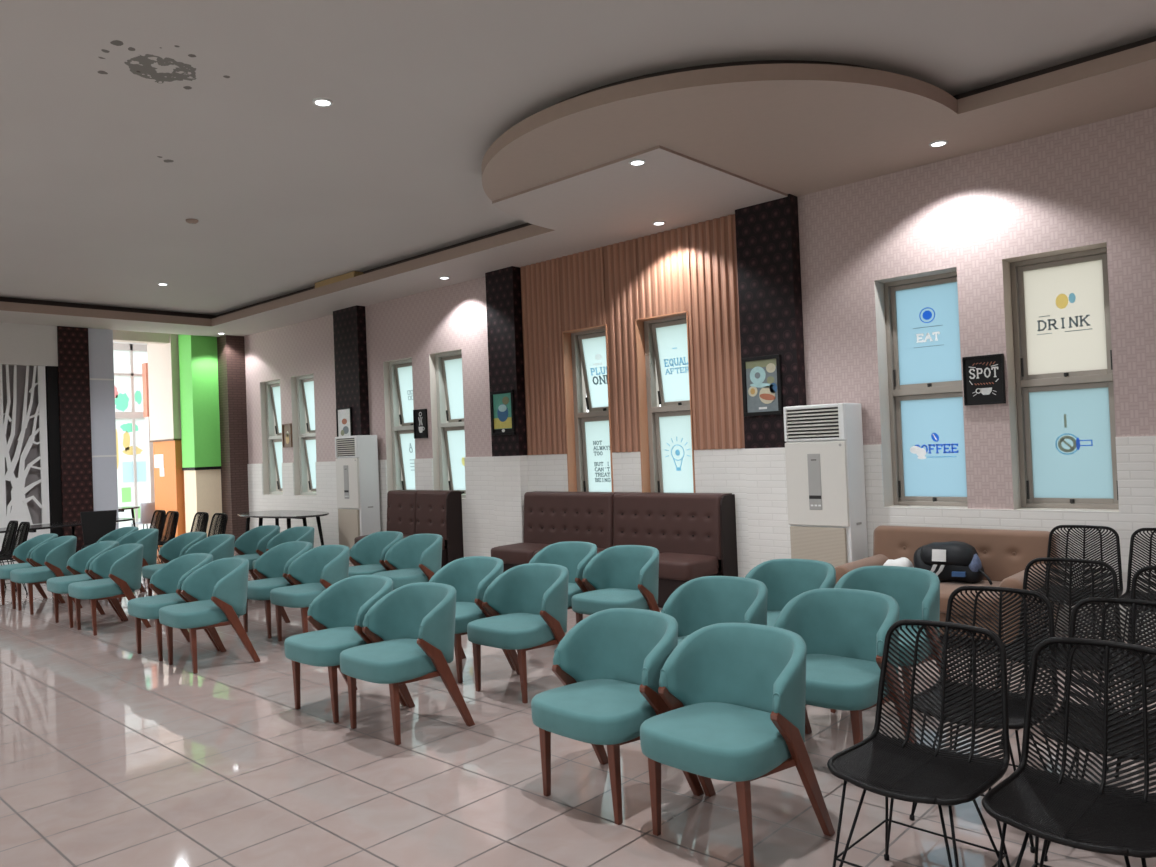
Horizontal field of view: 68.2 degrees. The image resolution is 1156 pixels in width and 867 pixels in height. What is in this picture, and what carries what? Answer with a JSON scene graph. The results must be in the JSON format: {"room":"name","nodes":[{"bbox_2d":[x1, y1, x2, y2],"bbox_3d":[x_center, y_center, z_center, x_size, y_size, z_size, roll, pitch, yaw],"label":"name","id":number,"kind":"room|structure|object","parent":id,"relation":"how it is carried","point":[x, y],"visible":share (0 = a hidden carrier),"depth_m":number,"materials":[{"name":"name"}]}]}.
{"room":"cafe seating area","nodes":[
{"label":"cafe seating area","id":0,"kind":"room"},
{"bbox_2d":[2,365,41,523],"bbox_3d":[-11.549,0.234,10.197,0.100,3.900,9.300,-3,-1,43],"label":"wall","id":1,"kind":"structure","parent":0,"point":[33,475],"depth_m":13.31,"materials":[{"name":"grey paint"}]},
{"bbox_2d":[45,366,62,536],"bbox_3d":[-8.318,0.506,13.543,0.180,3.200,0.150,-3,-1,43],"label":"trim","id":2,"kind":"structure","parent":1,"relation":"attached to","point":[51,372],"depth_m":13.48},
{"bbox_2d":[0,322,118,528],"bbox_3d":[-11.213,0.125,10.491,0.304,4.100,10.190,-3,-1,43],"label":"wall","id":3,"kind":"structure","parent":0,"point":[101,360],"depth_m":13.93,"materials":[{"name":"white paint"}]},
{"bbox_2d":[57,326,93,551],"bbox_3d":[-8.113,0.151,13.748,0.230,3.900,0.440,-3,-1,43],"label":"pillar","id":4,"kind":"structure","parent":0,"point":[72,342],"depth_m":13.66,"materials":[{"name":"brown paper"}]},
{"bbox_2d":[142,363,154,527],"bbox_3d":[-8.694,0.370,17.550,0.200,3.620,0.330,-3,-1,43],"label":"pillar","id":5,"kind":"structure","parent":0,"point":[149,445],"depth_m":17.41,"materials":[{"name":"white paint"}]},
{"bbox_2d":[147,334,185,546],"bbox_3d":[-7.078,0.100,16.453,1.100,4.000,1.840,-3,-1,43],"label":"pillar","id":6,"kind":"structure","parent":0,"point":[163,360],"depth_m":15.63,"materials":[{"name":"orange paint"}]},
{"bbox_2d":[154,454,163,475],"bbox_3d":[-7.821,0.597,15.946,0.440,0.410,0.004,-3,-1,43],"label":"paper notice","id":7,"kind":"object","parent":6,"relation":"attached to","point":[158,459],"visible":1,"depth_m":15.91,"materials":[{"name":"white paper"}]},
{"bbox_2d":[178,334,221,536],"bbox_3d":[-6.380,0.065,15.961,0.535,4.000,1.815,-3,-1,43],"label":"pillar","id":8,"kind":"structure","parent":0,"point":[198,359],"depth_m":15.30,"materials":[{"name":"green paint"}]},
{"bbox_2d":[217,335,249,540],"bbox_3d":[-6.247,0.103,15.488,0.410,3.900,0.350,-3,-1,43],"label":"pillar","id":9,"kind":"structure","parent":0,"point":[230,348],"depth_m":15.34,"materials":[{"name":"brown paper"}]},
{"bbox_2d":[333,305,369,435],"bbox_3d":[-3.420,-0.045,13.003,0.660,3.900,0.160,-3,-1,43],"label":"pillar","id":10,"kind":"structure","parent":0,"point":[349,324],"depth_m":12.85,"materials":[{"name":"paper"}]},
{"bbox_2d":[336,407,352,436],"bbox_3d":[-3.556,-0.150,12.995,0.400,0.480,0.030,-3,-1,43],"label":"framed picture","id":11,"kind":"object","parent":10,"relation":"attached to","point":[344,425],"visible":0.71,"depth_m":13.00},
{"bbox_2d":[485,266,528,546],"bbox_3d":[-0.860,-0.181,10.635,0.500,3.900,0.160,-3,-1,43],"label":"pillar","id":12,"kind":"structure","parent":0,"point":[503,286],"depth_m":10.52,"materials":[{"name":"paper"}]},
{"bbox_2d":[490,390,515,435],"bbox_3d":[-0.932,-0.254,10.569,0.410,0.550,0.030,-3,-1,43],"label":"framed picture","id":13,"kind":"object","parent":12,"relation":"attached to","point":[502,402],"visible":1,"depth_m":10.57},
{"bbox_2d":[493,393,511,432],"bbox_3d":[-0.928,-0.254,10.574,0.340,0.480,0.016,-3,-1,43],"label":"print","id":14,"kind":"object","parent":13,"relation":"attached to","point":[502,402],"depth_m":10.57},
{"bbox_2d":[0,0,1155,344],"bbox_3d":[-4.141,-2.263,5.955,23.380,0.120,13.600,-3,-1,43],"label":"ceiling","id":15,"kind":"structure","parent":0,"point":[123,123],"depth_m":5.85,"materials":[{"name":"white paint"}]},
{"bbox_2d":[113,330,169,344],"bbox_3d":[-7.911,-1.756,15.099,0.240,0.265,1.700,-3,-1,43],"label":"beam","id":16,"kind":"structure","parent":15,"relation":"attached to","point":[118,335],"depth_m":15.12,"materials":[{"name":"beige paint"}]},
{"bbox_2d":[0,36,1155,318],"bbox_3d":[-3.239,-2.210,4.510,19.700,0.102,12.300,-3,-1,43],"label":"cove","id":17,"kind":"object","parent":15,"relation":"attached to","point":[1151,39],"visible":0.16,"depth_m":6.08,"materials":[{"name":"paint"}]},
{"bbox_2d":[315,271,362,287],"bbox_3d":[-3.291,-2.100,11.743,1.000,0.080,0.150,-3,-1,43],"label":"board","id":18,"kind":"object","parent":17,"relation":"attached to","point":[354,273],"visible":0.71,"depth_m":11.62,"materials":[{"name":"beige wood"}]},
{"bbox_2d":[0,547,1155,866],"bbox_3d":[-3.975,1.877,6.096,23.250,0.100,13.500,-3,-1,43],"label":"floor","id":19,"kind":"structure","parent":0,"point":[112,754],"depth_m":4.15,"materials":[{"name":"tile"}]},
{"bbox_2d":[0,520,17,590],"bbox_3d":[-7.549,1.595,11.040,0.493,0.890,0.543,-3,-1,43],"label":"wicker chair","id":20,"kind":"object","parent":19,"relation":"on","point":[7,547],"visible":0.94,"depth_m":11.24,"materials":[{"name":"black wicker"}]},
{"bbox_2d":[0,522,29,593],"bbox_3d":[-7.175,1.575,10.694,0.493,0.890,0.543,-3,-1,43],"label":"wicker chair","id":21,"kind":"object","parent":19,"relation":"on","point":[22,533],"visible":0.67,"depth_m":10.89,"materials":[{"name":"black metal"}]},
{"bbox_2d":[0,364,49,565],"bbox_3d":[-9.125,0.538,12.594,0.040,3.172,2.300,-3,-1,43],"label":"screen","id":22,"kind":"object","parent":19,"relation":"on","point":[19,511],"visible":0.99,"depth_m":13.17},
{"bbox_2d":[0,533,59,608],"bbox_3d":[-6.385,1.584,9.903,0.616,0.786,0.612,-3,-1,43],"label":"tub chair","id":23,"kind":"object","parent":19,"relation":"on","point":[21,554],"visible":0.58,"depth_m":9.90,"materials":[{"name":"teal fabric"}]},
{"bbox_2d":[10,536,82,614],"bbox_3d":[-5.920,1.560,9.486,0.616,0.786,0.612,-3,-1,43],"label":"tub chair","id":24,"kind":"object","parent":19,"relation":"on","point":[49,559],"visible":0.95,"depth_m":9.36,"materials":[{"name":"teal fabric"}]},
{"bbox_2d":[0,518,133,535],"bbox_3d":[-7.740,1.690,12.021,0.720,0.746,2.840,-3,-1,35],"label":"dining table","id":25,"kind":"object","parent":19,"relation":"on","point":[33,528],"visible":0.4,"depth_m":12.23,"materials":[{"name":"black wood"}]},
{"bbox_2d":[47,541,122,627],"bbox_3d":[-4.992,1.511,8.642,0.616,0.786,0.612,-3,-1,43],"label":"tub chair","id":26,"kind":"object","parent":19,"relation":"on","point":[78,564],"visible":0.67,"depth_m":8.63,"materials":[{"name":"teal fabric"}]},
{"bbox_2d":[80,510,116,548],"bbox_3d":[-6.755,1.563,12.042,0.458,0.920,0.503,-2,-1,-27],"label":"dining chair","id":27,"kind":"object","parent":19,"relation":"on","point":[95,524],"visible":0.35,"depth_m":12.20,"materials":[{"name":"black"}]},
{"bbox_2d":[68,543,150,635],"bbox_3d":[-4.527,1.486,8.226,0.616,0.786,0.612,-3,-1,43],"label":"tub chair","id":28,"kind":"object","parent":19,"relation":"on","point":[117,572],"visible":1,"depth_m":8.12,"materials":[{"name":"teal fabric"}]},
{"bbox_2d":[97,527,140,591],"bbox_3d":[-5.759,1.569,10.522,0.616,0.786,0.612,-3,-1,43],"label":"tub chair","id":29,"kind":"object","parent":19,"relation":"on","point":[116,535],"visible":0.17,"depth_m":10.76,"materials":[{"name":"teal fabric"}]},
{"bbox_2d":[118,528,158,601],"bbox_3d":[-5.300,1.545,10.098,0.616,0.786,0.612,-3,-1,43],"label":"tub chair","id":30,"kind":"object","parent":19,"relation":"on","point":[148,537],"visible":0.2,"depth_m":10.08,"materials":[{"name":"teal fabric"}]},
{"bbox_2d":[131,502,154,528],"bbox_3d":[-8.326,1.741,16.452,0.438,0.821,0.400,-3,-1,28],"label":"shell chair","id":31,"kind":"object","parent":19,"relation":"on","point":[147,510],"visible":0.69,"depth_m":16.27,"materials":[{"name":"white plastic"}]},
{"bbox_2d":[150,510,165,563],"bbox_3d":[-6.179,1.558,12.169,0.493,0.890,0.543,-3,-1,43],"label":"wicker chair","id":32,"kind":"object","parent":19,"relation":"on","point":[159,521],"visible":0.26,"depth_m":12.35,"materials":[{"name":"black metal"}]},
{"bbox_2d":[144,511,178,580],"bbox_3d":[-5.825,1.538,11.815,0.493,0.890,0.543,-3,-1,43],"label":"wicker chair","id":33,"kind":"object","parent":19,"relation":"on","point":[171,528],"visible":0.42,"depth_m":11.99,"materials":[{"name":"black wicker"}]},
{"bbox_2d":[128,553,218,660],"bbox_3d":[-3.366,1.424,7.097,0.616,0.786,0.612,-3,-1,43],"label":"tub chair","id":34,"kind":"object","parent":19,"relation":"on","point":[166,582],"visible":0.62,"depth_m":7.08,"materials":[{"name":"teal fabric"}]},
{"bbox_2d":[142,532,206,595],"bbox_3d":[-4.394,1.498,9.342,0.616,0.786,0.612,-3,-1,43],"label":"tub chair","id":35,"kind":"object","parent":19,"relation":"on","point":[176,547],"visible":0.46,"depth_m":9.51,"materials":[{"name":"teal fabric"}]},
{"bbox_2d":[160,512,208,563],"bbox_3d":[-5.175,1.505,11.268,0.493,0.890,0.543,-3,-1,43],"label":"wicker chair","id":36,"kind":"object","parent":19,"relation":"on","point":[204,522],"visible":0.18,"depth_m":11.47,"materials":[{"name":"black wicker"}]},
{"bbox_2d":[159,557,259,673],"bbox_3d":[-2.897,1.399,6.663,0.616,0.786,0.612,-3,-1,43],"label":"tub chair","id":37,"kind":"object","parent":19,"relation":"on","point":[216,592],"visible":1,"depth_m":6.56,"materials":[{"name":"teal fabric"}]},
{"bbox_2d":[185,534,234,560],"bbox_3d":[-3.902,1.472,8.887,0.616,0.786,0.612,-3,-1,43],"label":"tub chair","id":38,"kind":"object","parent":19,"relation":"on","point":[220,546],"visible":0.2,"depth_m":9.06,"materials":[{"name":"teal fabric"}]},
{"bbox_2d":[208,513,227,536],"bbox_3d":[-4.771,1.483,10.895,0.493,0.890,0.543,-3,-1,43],"label":"wicker chair","id":39,"kind":"object","parent":19,"relation":"on","point":[221,528],"visible":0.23,"depth_m":11.10,"materials":[{"name":"black metal"}]},
{"bbox_2d":[234,525,279,579],"bbox_3d":[-3.767,1.481,9.865,0.616,0.786,0.612,-3,-1,43],"label":"tub chair","id":40,"kind":"object","parent":19,"relation":"on","point":[250,545],"visible":0.48,"depth_m":10.05,"materials":[{"name":"teal fabric"}]},
{"bbox_2d":[243,541,311,638],"bbox_3d":[-2.750,1.410,7.794,0.616,0.786,0.612,-3,-1,43],"label":"tub chair","id":41,"kind":"object","parent":19,"relation":"on","point":[271,568],"visible":0.63,"depth_m":7.93,"materials":[{"name":"teal fabric"}]},
{"bbox_2d":[238,510,328,545],"bbox_3d":[-4.435,1.573,12.845,1.960,0.748,0.920,-3,-1,43],"label":"table","id":42,"kind":"object","parent":19,"relation":"on","point":[288,514],"visible":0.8,"depth_m":12.62,"materials":[{"name":"wood"}]},
{"bbox_2d":[253,526,314,600],"bbox_3d":[-3.255,1.455,9.500,0.616,0.786,0.612,-3,-1,43],"label":"tub chair","id":43,"kind":"object","parent":19,"relation":"on","point":[301,533],"visible":0.19,"depth_m":9.71,"materials":[{"name":"teal fabric"}]},
{"bbox_2d":[270,545,349,641],"bbox_3d":[-2.287,1.385,7.352,0.616,0.786,0.612,-3,-1,43],"label":"tub chair","id":44,"kind":"object","parent":19,"relation":"on","point":[319,568],"visible":0.77,"depth_m":7.32,"materials":[{"name":"teal fabric"}]},
{"bbox_2d":[284,575,405,722],"bbox_3d":[-1.477,1.324,5.357,0.616,0.786,0.612,-3,-1,43],"label":"tub chair","id":45,"kind":"object","parent":19,"relation":"on","point":[337,614],"visible":0.77,"depth_m":5.34,"materials":[{"name":"teal fabric"}]},
{"bbox_2d":[335,435,380,562],"bbox_3d":[-3.256,0.964,12.633,0.584,1.860,0.373,-3,-1,43],"label":"air conditioner","id":46,"kind":"object","parent":19,"relation":"on","point":[357,473],"visible":0.82,"depth_m":12.47,"materials":[{"name":"white plastic"}]},
{"bbox_2d":[335,436,358,457],"bbox_3d":[-3.393,0.197,12.532,0.572,0.311,0.042,-3,-1,43],"label":"vent","id":47,"kind":"object","parent":46,"relation":"attached to","point":[345,446],"depth_m":12.51,"materials":[{"name":"white plastic"}]},
{"bbox_2d":[338,509,359,548],"bbox_3d":[-3.354,1.444,12.517,0.520,0.665,0.033,-3,-1,43],"label":"panel","id":48,"kind":"object","parent":46,"relation":"attached to","point":[348,519],"depth_m":12.50,"materials":[{"name":"beige"}]},
{"bbox_2d":[348,531,402,576],"bbox_3d":[-2.052,1.393,8.483,0.616,0.786,0.612,-3,-1,43],"label":"tub chair","id":49,"kind":"object","parent":19,"relation":"on","point":[367,556],"visible":0.56,"depth_m":8.68,"materials":[{"name":"teal fabric"}]},
{"bbox_2d":[340,582,474,744],"bbox_3d":[-1.016,1.299,4.931,0.616,0.786,0.612,-3,-1,44],"label":"tub chair","id":50,"kind":"object","parent":19,"relation":"on","point":[411,628],"visible":1,"depth_m":4.84,"materials":[{"name":"teal fabric"}]},
{"bbox_2d":[372,533,442,589],"bbox_3d":[-1.593,1.368,8.059,0.616,0.786,0.612,-3,-1,43],"label":"tub chair","id":51,"kind":"object","parent":19,"relation":"on","point":[415,558],"visible":0.7,"depth_m":8.15,"materials":[{"name":"teal fabric"}]},
{"bbox_2d":[354,490,463,567],"bbox_3d":[-2.316,1.316,11.527,1.393,1.050,0.813,-3,-1,43],"label":"tufted bench","id":52,"kind":"object","parent":19,"relation":"on","point":[409,512],"visible":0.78,"depth_m":11.43,"materials":[{"name":"brown leather"}]},
{"bbox_2d":[354,534,409,543],"bbox_3d":[-2.655,1.478,11.676,0.679,0.188,0.560,-3,-1,43],"label":"seat cushion","id":53,"kind":"object","parent":52,"relation":"on","point":[356,539],"depth_m":11.63,"materials":[{"name":"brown fabric"}]},
{"bbox_2d":[403,536,444,549],"bbox_3d":[-2.153,1.451,11.211,0.679,0.188,0.560,-3,-1,43],"label":"seat cushion","id":54,"kind":"object","parent":52,"relation":"on","point":[443,541],"depth_m":11.17,"materials":[{"name":"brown fabric"}]},
{"bbox_2d":[429,556,514,682],"bbox_3d":[-0.846,1.310,6.114,0.616,0.786,0.612,-3,-1,43],"label":"tub chair","id":55,"kind":"object","parent":19,"relation":"on","point":[470,576],"visible":0.41,"depth_m":6.28,"materials":[{"name":"teal fabric"}]},
{"bbox_2d":[467,563,568,702],"bbox_3d":[-0.373,1.284,5.595,0.616,0.786,0.612,-3,-1,43],"label":"tub chair","id":56,"kind":"object","parent":19,"relation":"on","point":[526,604],"visible":0.95,"depth_m":5.54,"materials":[{"name":"teal fabric"}]},
{"bbox_2d":[491,491,620,571],"bbox_3d":[-0.256,1.207,9.617,1.394,1.050,0.800,-3,-1,43],"label":"tufted bench","id":57,"kind":"object","parent":19,"relation":"on","point":[550,517],"visible":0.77,"depth_m":9.65,"materials":[{"name":"brown leather"}]},
{"bbox_2d":[491,543,550,564],"bbox_3d":[-0.589,1.368,9.764,0.694,0.188,0.560,-3,-1,43],"label":"seat cushion","id":58,"kind":"object","parent":57,"relation":"on","point":[518,553],"depth_m":9.56,"materials":[{"name":"brown leather"}]},
{"bbox_2d":[533,548,604,556],"bbox_3d":[-0.075,1.341,9.289,0.694,0.188,0.560,-3,-1,43],"label":"seat cushion","id":59,"kind":"object","parent":57,"relation":"on","point":[535,551],"depth_m":9.29,"materials":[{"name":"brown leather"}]},
{"bbox_2d":[529,541,596,609],"bbox_3d":[-0.157,1.294,6.867,0.616,0.786,0.612,-3,-1,43],"label":"tub chair","id":60,"kind":"object","parent":19,"relation":"on","point":[573,555],"visible":0.23,"depth_m":7.07,"materials":[{"name":"teal fabric"}]},
{"bbox_2d":[571,545,659,623],"bbox_3d":[0.301,1.270,6.443,0.616,0.786,0.612,-3,-1,43],"label":"tub chair","id":61,"kind":"object","parent":19,"relation":"on","point":[621,576],"visible":0.91,"depth_m":6.55,"materials":[{"name":"teal fabric"}]},
{"bbox_2d":[531,608,703,824],"bbox_3d":[0.140,1.238,3.861,0.612,0.786,0.616,-1,-1,-44],"label":"tub chair","id":62,"kind":"object","parent":19,"relation":"on","point":[609,664],"visible":0.91,"depth_m":3.85,"materials":[{"name":"teal fabric"}]},
{"bbox_2d":[597,492,737,607],"bbox_3d":[0.785,1.151,8.659,1.418,1.050,0.813,-3,-1,43],"label":"tufted bench","id":63,"kind":"object","parent":19,"relation":"on","point":[690,532],"visible":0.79,"depth_m":8.51,"materials":[{"name":"brown leather"}]},
{"bbox_2d":[659,553,718,580],"bbox_3d":[0.953,1.286,8.338,0.692,0.188,0.560,-3,-1,43],"label":"seat cushion","id":64,"kind":"object","parent":63,"relation":"on","point":[672,566],"depth_m":8.09,"materials":[{"name":"brown leather"}]},
{"bbox_2d":[661,576,766,643],"bbox_3d":[0.736,1.228,4.734,0.616,0.786,0.612,-3,-1,43],"label":"tub chair","id":65,"kind":"object","parent":19,"relation":"on","point":[698,603],"visible":0.27,"depth_m":4.95,"materials":[{"name":"teal fabric"}]},
{"bbox_2d":[640,623,834,866],"bbox_3d":[0.599,1.214,3.429,0.612,0.786,0.616,-1,-1,-44],"label":"tub chair","id":66,"kind":"object","parent":19,"relation":"on","point":[734,693],"visible":1,"depth_m":3.38,"materials":[{"name":"teal fabric"}]},
{"bbox_2d":[745,559,835,705],"bbox_3d":[1.292,1.214,5.336,0.616,0.786,0.612,-3,-1,43],"label":"tub chair","id":67,"kind":"object","parent":19,"relation":"on","point":[784,579],"visible":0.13,"depth_m":5.56,"materials":[{"name":"teal fabric"}]},
{"bbox_2d":[783,403,867,567],"bbox_3d":[2.211,0.674,7.603,0.584,1.860,0.373,-3,-1,43],"label":"air conditioner","id":68,"kind":"object","parent":19,"relation":"on","point":[824,456],"visible":0.84,"depth_m":7.45,"materials":[{"name":"white plastic"}]},
{"bbox_2d":[783,403,845,441],"bbox_3d":[2.075,-0.093,7.502,0.572,0.311,0.042,-3,-1,43],"label":"vent","id":69,"kind":"object","parent":68,"relation":"attached to","point":[821,422],"depth_m":7.48,"materials":[{"name":"white plastic"}]},
{"bbox_2d":[790,526,847,567],"bbox_3d":[2.113,1.154,7.487,0.520,0.665,0.033,-3,-1,43],"label":"grille","id":70,"kind":"object","parent":68,"relation":"attached to","point":[829,544],"depth_m":7.45,"materials":[{"name":"beige plastic"}]},
{"bbox_2d":[773,588,916,744],"bbox_3d":[1.247,1.199,4.178,0.616,0.786,0.612,-3,-1,44],"label":"tub chair","id":71,"kind":"object","parent":19,"relation":"on","point":[843,631],"visible":0.57,"depth_m":4.28,"materials":[{"name":"teal fabric"}]},
{"bbox_2d":[830,566,949,726],"bbox_3d":[1.741,1.190,4.880,0.616,0.786,0.612,-3,-1,43],"label":"tub chair","id":72,"kind":"object","parent":19,"relation":"on","point":[916,591],"visible":0.35,"depth_m":4.99,"materials":[{"name":"teal fabric"}]},
{"bbox_2d":[827,619,1010,866],"bbox_3d":[1.168,1.131,2.895,0.493,0.890,0.543,-3,-1,45],"label":"wicker chair","id":73,"kind":"object","parent":19,"relation":"on","point":[898,768],"visible":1,"depth_m":2.95,"materials":[{"name":"black metal"}]},
{"bbox_2d":[835,525,1063,643],"bbox_3d":[2.830,1.163,6.574,1.400,0.805,1.020,-3,-1,43],"label":"sofa","id":74,"kind":"object","parent":19,"relation":"on","point":[1004,555],"visible":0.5,"depth_m":6.54,"materials":[{"name":"brown leather"}]},
{"bbox_2d":[883,557,913,567],"bbox_3d":[2.557,1.074,6.838,0.250,0.164,0.180,-3,-1,43],"label":"folded cloth","id":75,"kind":"object","parent":74,"relation":"on","point":[905,562],"visible":0.52,"depth_m":6.78,"materials":[{"name":"white fabric"}]},
{"bbox_2d":[913,541,992,584],"bbox_3d":[2.872,0.982,6.529,0.589,0.297,0.378,-3,-1,39],"label":"backpack","id":76,"kind":"object","parent":74,"relation":"on","point":[957,561],"visible":0.91,"depth_m":6.43,"materials":[{"name":"black fabric"}]},
{"bbox_2d":[940,580,1000,617],"bbox_3d":[2.764,1.214,6.500,1.090,0.165,0.740,-3,-1,43],"label":"seat cushion","id":77,"kind":"object","parent":74,"relation":"on","point":[946,587],"depth_m":6.12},
{"bbox_2d":[909,586,1057,852],"bbox_3d":[1.689,1.120,3.530,0.493,0.890,0.543,-3,-1,43],"label":"wicker chair","id":78,"kind":"object","parent":19,"relation":"on","point":[1016,702],"visible":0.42,"depth_m":3.61,"materials":[{"name":"black wicker"}]},
{"bbox_2d":[999,557,1121,769],"bbox_3d":[2.420,1.102,4.270,0.493,0.890,0.543,-3,-1,43],"label":"wicker chair","id":79,"kind":"object","parent":19,"relation":"on","point":[1027,571],"visible":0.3,"depth_m":4.42,"materials":[{"name":"black wicker"}]},
{"bbox_2d":[982,637,1155,866],"bbox_3d":[1.525,1.112,2.537,0.493,0.890,0.543,-3,-1,45],"label":"wicker chair","id":80,"kind":"object","parent":19,"relation":"on","point":[1082,814],"visible":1,"depth_m":2.63,"materials":[{"name":"black wicker"}]},
{"bbox_2d":[1033,525,1123,653],"bbox_3d":[3.363,1.087,5.740,0.493,0.890,0.543,-3,-1,43],"label":"wicker chair","id":81,"kind":"object","parent":19,"relation":"on","point":[1117,541],"visible":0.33,"depth_m":5.88,"materials":[{"name":"black wicker"}]},
{"bbox_2d":[1039,597,1155,860],"bbox_3d":[2.029,1.101,3.162,0.493,0.890,0.543,-3,-1,43],"label":"wicker chair","id":82,"kind":"object","parent":19,"relation":"on","point":[1109,601],"visible":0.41,"depth_m":3.33,"materials":[{"name":"black wicker"}]},
{"bbox_2d":[1112,566,1155,777],"bbox_3d":[2.736,1.084,3.869,0.493,0.890,0.543,-3,-1,43],"label":"wicker chair","id":83,"kind":"object","parent":19,"relation":"on","point":[1139,572],"visible":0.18,"depth_m":4.13,"materials":[{"name":"black wicker"}]},
{"bbox_2d":[1119,528,1155,653],"bbox_3d":[3.713,1.068,5.390,0.493,0.890,0.543,-3,-1,43],"label":"wicker chair","id":84,"kind":"object","parent":19,"relation":"on","point":[1127,594],"visible":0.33,"depth_m":5.64,"materials":[{"name":"black wicker"}]},
{"bbox_2d":[244,107,1155,511],"bbox_3d":[1.089,-0.380,9.157,19.800,4.100,0.340,-3,-1,43],"label":"wall","id":85,"kind":"structure","parent":0,"point":[1090,186],"depth_m":7.24,"materials":[{"name":"pink paint"}]},
{"bbox_2d":[265,380,282,493],"bbox_3d":[-5.202,0.070,15.012,0.710,1.990,0.190,-3,-1,43],"label":"window","id":86,"kind":"structure","parent":85,"relation":"in","point":[273,400],"depth_m":15.15,"materials":[{"name":"glass"}]},
{"bbox_2d":[282,423,292,447],"bbox_3d":[-4.928,0.036,14.471,0.290,0.400,0.030,-3,-1,43],"label":"framed picture","id":87,"kind":"object","parent":85,"relation":"attached to","point":[287,441],"visible":1,"depth_m":14.47,"materials":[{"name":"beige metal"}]},
{"bbox_2d":[283,425,290,445],"bbox_3d":[-4.922,0.036,14.477,0.250,0.360,0.011,-3,-1,43],"label":"print","id":88,"kind":"object","parent":87,"relation":"attached to","point":[286,428],"depth_m":14.48,"materials":[{"name":"beige paper"}]},
{"bbox_2d":[296,375,316,494],"bbox_3d":[-4.403,0.028,14.273,0.730,1.990,0.190,-3,-1,43],"label":"window","id":89,"kind":"structure","parent":85,"relation":"in","point":[305,384],"depth_m":14.42,"materials":[{"name":"glass"}]},
{"bbox_2d":[389,359,414,489],"bbox_3d":[-2.447,-0.076,12.450,0.700,1.990,0.170,-3,-1,43],"label":"window","id":90,"kind":"structure","parent":85,"relation":"in","point":[400,372],"depth_m":12.58,"materials":[{"name":"glass"}]},
{"bbox_2d":[413,409,427,438],"bbox_3d":[-2.204,-0.136,11.951,0.290,0.405,0.030,-3,-1,43],"label":"framed picture","id":91,"kind":"object","parent":85,"relation":"attached to","point":[420,420],"visible":1,"depth_m":11.95},
{"bbox_2d":[415,410,425,437],"bbox_3d":[-2.198,-0.136,11.957,0.266,0.381,0.011,-3,-1,43],"label":"print","id":92,"kind":"object","parent":91,"relation":"attached to","point":[420,415],"depth_m":11.95},
{"bbox_2d":[435,350,465,497],"bbox_3d":[-1.641,-0.119,11.704,0.700,1.990,0.170,-3,-1,43],"label":"window","id":93,"kind":"structure","parent":85,"relation":"in","point":[448,366],"depth_m":11.82,"materials":[{"name":"glass"}]},
{"bbox_2d":[571,328,611,491],"bbox_3d":[0.272,-0.220,9.975,0.680,1.990,0.229,-3,-1,43],"label":"window","id":94,"kind":"structure","parent":85,"relation":"in","point":[592,438],"depth_m":10.05,"materials":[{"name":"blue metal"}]},
{"bbox_2d":[520,214,744,492],"bbox_3d":[0.536,-0.724,9.472,3.160,2.960,0.136,-3,-1,43],"label":"cladding","id":95,"kind":"object","parent":85,"relation":"attached to","point":[690,271],"visible":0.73,"depth_m":9.33,"materials":[{"name":"brown wood"}]},
{"bbox_2d":[644,315,693,492],"bbox_3d":[1.073,-0.263,9.215,0.690,1.990,0.199,-3,-1,43],"label":"window","id":96,"kind":"structure","parent":85,"relation":"in","point":[669,425],"depth_m":9.28,"materials":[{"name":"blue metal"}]},
{"bbox_2d":[248,436,1155,642],"bbox_3d":[1.054,0.925,8.972,19.700,1.490,0.020,-3,-1,43],"label":"wainscot","id":97,"kind":"structure","parent":85,"relation":"attached to","point":[716,470],"depth_m":8.46,"materials":[{"name":"white brick"}]},
{"bbox_2d":[884,271,967,506],"bbox_3d":[3.069,-0.368,7.437,0.700,1.990,0.100,-3,-1,43],"label":"window","id":98,"kind":"structure","parent":85,"relation":"in","point":[922,313],"depth_m":7.46,"materials":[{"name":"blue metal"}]},
{"bbox_2d":[962,354,1005,405],"bbox_3d":[3.272,-0.432,6.886,0.310,0.395,0.030,-3,-1,43],"label":"framed picture","id":99,"kind":"object","parent":85,"relation":"attached to","point":[984,375],"visible":1,"depth_m":6.88},
{"bbox_2d":[1010,247,1118,508],"bbox_3d":[3.847,-0.409,6.717,0.720,1.990,0.100,-3,-1,43],"label":"window","id":100,"kind":"structure","parent":85,"relation":"in","point":[1061,306],"depth_m":6.73,"materials":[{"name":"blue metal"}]},
{"bbox_2d":[735,194,805,569],"bbox_3d":[1.865,-0.326,8.114,0.590,3.900,0.160,-3,-1,43],"label":"pillar","id":101,"kind":"structure","parent":0,"point":[767,233],"depth_m":8.05,"materials":[{"name":"paper"}]},
{"bbox_2d":[741,354,782,416],"bbox_3d":[1.743,-0.451,8.093,0.410,0.560,0.030,-3,-1,43],"label":"framed picture","id":102,"kind":"object","parent":101,"relation":"attached to","point":[761,375],"visible":1,"depth_m":8.09,"materials":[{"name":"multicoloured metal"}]},
{"bbox_2d":[745,359,777,412],"bbox_3d":[1.748,-0.451,8.098,0.340,0.490,0.016,-3,-1,43],"label":"print","id":103,"kind":"object","parent":102,"relation":"attached to","point":[761,375],"depth_m":8.10,"materials":[{"name":"multicoloured paper"}]},
{"bbox_3d":[-8.583,0.100,15.829,3.280,4.100,5.200,-3,-1,43],"label":"wall","id":104,"kind":"structure","parent":0,"visible":0},
{"bbox_2d":[113,343,147,529],"bbox_3d":[-9.726,0.196,16.887,0.100,4.030,4.800,-3,-1,43],"label":"window","id":105,"kind":"structure","parent":104,"relation":"in","point":[129,359],"depth_m":17.48,"materials":[{"name":"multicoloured glass"}]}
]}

